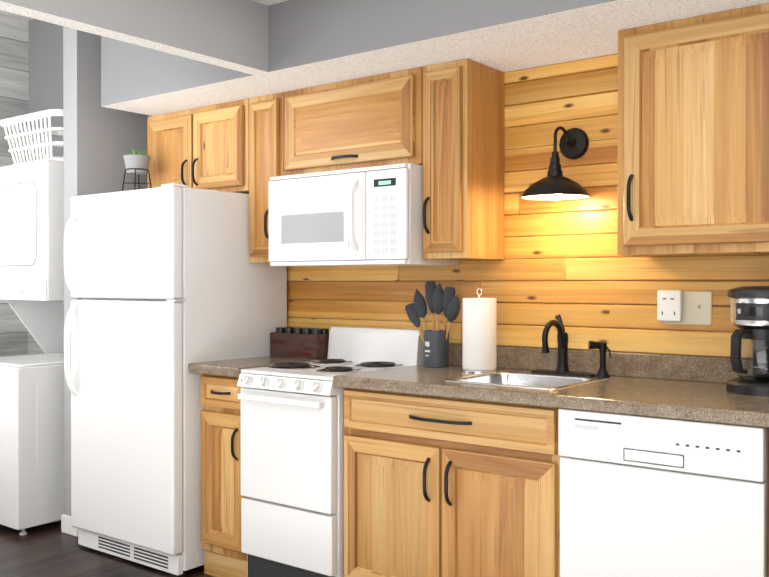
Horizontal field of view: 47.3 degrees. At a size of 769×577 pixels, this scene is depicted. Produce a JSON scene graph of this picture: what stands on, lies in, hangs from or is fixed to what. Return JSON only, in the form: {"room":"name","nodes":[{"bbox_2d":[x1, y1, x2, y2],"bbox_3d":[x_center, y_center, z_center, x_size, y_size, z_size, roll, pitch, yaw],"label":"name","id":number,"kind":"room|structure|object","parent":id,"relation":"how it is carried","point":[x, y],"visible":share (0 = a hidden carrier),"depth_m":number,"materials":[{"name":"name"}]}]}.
{"room":"kitchen","nodes":[
{"label":"kitchen","id":0,"kind":"room"},
{"bbox_2d":[0,13,28,356],"bbox_3d":[-3.968,-0.249,3.755,0.100,3.000,5.200,0,0,38],"label":"wall","id":1,"kind":"structure","parent":0,"point":[14,66],"depth_m":5.69,"materials":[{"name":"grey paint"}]},
{"bbox_2d":[61,26,150,536],"bbox_3d":[-1.411,-0.255,4.679,0.144,3.000,0.612,0,0,38],"label":"wall","id":2,"kind":"structure","parent":0,"point":[99,142],"depth_m":4.47,"materials":[{"name":"grey paint"}]},
{"bbox_2d":[0,520,214,576],"bbox_3d":[-1.268,1.315,1.682,6.920,0.100,5.400,0,0,38],"label":"floor","id":3,"kind":"structure","parent":0,"point":[51,549],"depth_m":4.05,"materials":[{"name":"brown wood"}]},
{"bbox_2d":[0,160,63,534],"bbox_3d":[-1.844,0.289,4.848,0.593,1.910,0.720,0,0,38],"label":"washer","id":4,"kind":"object","parent":3,"relation":"on","point":[32,386],"visible":0.6,"depth_m":4.54,"materials":[{"name":"white metal"}]},
{"bbox_2d":[0,109,63,164],"bbox_3d":[-1.832,-0.805,4.932,0.624,0.274,0.424,0,0,38],"label":"laundry basket","id":5,"kind":"object","parent":4,"relation":"on","point":[10,124],"visible":0.46,"depth_m":4.80,"materials":[{"name":"white plastic"}]},
{"bbox_2d":[64,183,286,576],"bbox_3d":[-1.008,0.398,4.231,0.770,1.701,0.756,0,0,38],"label":"fridge","id":6,"kind":"object","parent":3,"relation":"on","point":[168,284],"visible":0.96,"depth_m":3.93,"materials":[{"name":"white metal"}]},
{"bbox_2d":[122,148,151,190],"bbox_3d":[-1.232,-0.574,4.370,0.132,0.242,0.132,0,0,38],"label":"potted plant","id":7,"kind":"object","parent":6,"relation":"on","point":[136,163],"visible":0.98,"depth_m":4.33,"materials":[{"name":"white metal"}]},
{"bbox_2d":[200,374,246,576],"bbox_3d":[-0.516,0.808,3.967,0.300,0.884,0.650,0,0,38],"label":"base cabinet","id":8,"kind":"object","parent":3,"relation":"on","point":[220,452],"visible":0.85,"depth_m":3.74,"materials":[{"name":"brown wood"}]},
{"bbox_2d":[237,326,424,576],"bbox_3d":[-0.217,0.716,3.690,0.504,1.072,0.670,0,0,38],"label":"range","id":9,"kind":"object","parent":3,"relation":"on","point":[292,467],"visible":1,"depth_m":3.47,"materials":[{"name":"white enamelled metal"},{"name":"black metal"}]},
{"bbox_2d":[343,387,562,576],"bbox_3d":[0.371,0.812,3.283,0.916,0.884,0.650,0,0,38],"label":"base cabinet","id":10,"kind":"object","parent":3,"relation":"on","point":[436,486],"visible":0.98,"depth_m":3.03,"materials":[{"name":"brown wood"}]},
{"bbox_2d":[188,344,768,427],"bbox_3d":[0.311,0.359,3.322,2.430,0.240,0.661,0,0,38],"label":"countertop","id":11,"kind":"structure","parent":10,"relation":"on","point":[683,387],"depth_m":3.08,"materials":[{"name":"stone"}]},
{"bbox_2d":[270,327,328,358],"bbox_3d":[-0.389,0.254,4.141,0.296,0.136,0.130,0,0,38],"label":"crate","id":12,"kind":"object","parent":11,"relation":"on","point":[300,342],"visible":0.98,"depth_m":4.07,"materials":[{"name":"brown wood"}]},
{"bbox_2d":[405,281,459,366],"bbox_3d":[0.204,0.147,3.676,0.253,0.356,0.105,0,0,38],"label":"utensil holder","id":13,"kind":"object","parent":11,"relation":"on","point":[436,341],"visible":1,"depth_m":3.64,"materials":[{"name":"grey ceramic"}]},
{"bbox_2d":[461,288,497,372],"bbox_3d":[0.376,0.162,3.475,0.146,0.327,0.146,0,0,38],"label":"paper towel","id":14,"kind":"object","parent":11,"relation":"on","point":[479,343],"visible":1,"depth_m":3.42,"materials":[{"name":"paper"},{"name":"chrome"}]},
{"bbox_2d":[531,314,595,376],"bbox_3d":[0.633,0.211,3.255,0.260,0.225,0.186,0,0,38],"label":"faucet","id":15,"kind":"object","parent":11,"relation":"on","point":[562,341],"visible":0.98,"depth_m":3.28,"materials":[{"name":"black metal"}]},
{"bbox_2d":[588,341,611,377],"bbox_3d":[0.784,0.257,3.207,0.078,0.134,0.068,0,0,38],"label":"sprayer","id":16,"kind":"object","parent":11,"relation":"on","point":[603,348],"visible":1,"depth_m":3.20,"materials":[{"name":"black metal"}]},
{"bbox_2d":[726,286,768,395],"bbox_3d":[1.214,0.161,2.813,0.216,0.339,0.253,0,0,38],"label":"coffee maker","id":17,"kind":"object","parent":11,"relation":"on","point":[749,319],"visible":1,"depth_m":2.75,"materials":[{"name":"black plastic"}]},
{"bbox_2d":[558,408,768,576],"bbox_3d":[0.972,0.816,2.803,0.609,0.883,0.623,0,0,38],"label":"dishwasher","id":18,"kind":"object","parent":3,"relation":"on","point":[644,496],"visible":0.98,"depth_m":2.55,"materials":[{"name":"white metal"}]},
{"bbox_2d":[768,517,768,576],"bbox_3d":[1.252,0.817,2.624,0.044,0.884,0.619,0,0,38],"label":"cabinet end panel","id":19,"kind":"object","parent":3,"relation":"on","point":[768,546],"depth_m":2.39,"materials":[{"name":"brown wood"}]},
{"bbox_2d":[0,0,267,74],"bbox_3d":[-1.913,-1.304,1.783,0.085,0.865,4.600,0,0,38],"label":"header beam","id":20,"kind":"structure","parent":0,"point":[231,34],"depth_m":3.23,"materials":[{"name":"paint"}]},
{"bbox_2d":[0,0,287,20],"bbox_3d":[-1.268,-1.488,1.664,6.920,0.695,5.400,0,0,38],"label":"ceiling","id":21,"kind":"structure","parent":0,"point":[268,2],"depth_m":3.57,"materials":[{"name":"white paint"}]},
{"bbox_2d":[101,0,768,115],"bbox_3d":[0.800,-1.311,2.974,5.045,0.865,0.600,0,0,38],"label":"soffit","id":22,"kind":"structure","parent":21,"relation":"attached to","point":[312,43],"depth_m":3.33,"materials":[{"name":"paint"}]},
{"bbox_2d":[29,19,768,357],"bbox_3d":[0.350,-0.249,3.770,6.920,3.000,0.100,0,0,38],"label":"wall","id":23,"kind":"structure","parent":0,"point":[45,65],"depth_m":5.61,"materials":[{"name":"grey"}]},
{"bbox_2d":[28,331,44,354],"bbox_3d":[-1.810,0.276,5.369,1.350,1.930,0.012,0,0,38],"label":"planks","id":24,"kind":"object","parent":23,"relation":"attached to","point":[34,347],"depth_m":5.74,"materials":[{"name":"grey wood"}]},
{"bbox_2d":[147,99,248,193],"bbox_3d":[-0.859,-0.672,4.403,0.748,0.428,0.336,0,0,38],"label":"upper cabinet","id":25,"kind":"object","parent":23,"relation":"attached to","point":[206,147],"visible":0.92,"depth_m":4.25,"materials":[{"name":"brown wood"}]},
{"bbox_2d":[249,92,283,262],"bbox_3d":[-0.474,-0.503,4.107,0.217,0.763,0.336,0,0,38],"label":"upper cabinet","id":26,"kind":"object","parent":23,"relation":"attached to","point":[266,137],"visible":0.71,"depth_m":4.00,"materials":[{"name":"brown wood"}]},
{"bbox_2d":[284,67,422,175],"bbox_3d":[-0.084,-0.690,3.805,0.760,0.385,0.336,0,0,38],"label":"upper cabinet","id":27,"kind":"object","parent":23,"relation":"attached to","point":[371,121],"visible":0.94,"depth_m":3.67,"materials":[{"name":"brown wood"}]},
{"bbox_2d":[268,163,458,266],"bbox_3d":[-0.111,-0.294,3.772,0.756,0.393,0.426,0,0,38],"label":"over-the-range microwave","id":28,"kind":"object","parent":27,"relation":"attached to","point":[366,217],"visible":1,"depth_m":3.59,"materials":[{"name":"white plastic"}]},
{"bbox_2d":[423,58,503,259],"bbox_3d":[0.303,-0.499,3.508,0.210,0.763,0.336,0,0,38],"label":"upper cabinet","id":29,"kind":"object","parent":23,"relation":"attached to","point":[463,159],"visible":1,"depth_m":3.41,"materials":[{"name":"brown wood"}]},
{"bbox_2d":[287,53,768,356],"bbox_3d":[0.632,-0.323,3.479,2.818,1.117,0.014,0,0,38],"label":"backsplash","id":30,"kind":"structure","parent":23,"relation":"attached to","point":[518,281],"depth_m":3.43,"materials":[{"name":"brown wood"}]},
{"bbox_2d":[521,126,589,200],"bbox_3d":[0.645,-0.472,3.276,0.254,0.292,0.290,0,0,38],"label":"lamp","id":31,"kind":"object","parent":30,"relation":"attached to","point":[555,184],"visible":1,"depth_m":3.25,"materials":[{"name":"black metal"}]},
{"bbox_2d":[663,291,711,324],"bbox_3d":[1.073,0.070,3.120,0.173,0.119,0.018,0,0,38],"label":"switch plate","id":32,"kind":"object","parent":30,"relation":"attached to","point":[697,307],"visible":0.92,"depth_m":3.10,"materials":[{"name":"beige plastic"}]},
{"bbox_2d":[657,290,682,321],"bbox_3d":[1.022,0.061,3.142,0.087,0.112,0.033,0,0,38],"label":"adapter","id":33,"kind":"object","parent":32,"relation":"attached to","point":[669,305],"visible":0.96,"depth_m":3.13,"materials":[{"name":"white plastic"}]},
{"bbox_2d":[617,3,768,256],"bbox_3d":[1.105,-0.495,2.889,0.612,0.763,0.336,0,0,38],"label":"upper cabinet","id":34,"kind":"object","parent":23,"relation":"attached to","point":[693,136],"visible":1,"depth_m":2.81,"materials":[{"name":"brown wood"}]}
]}

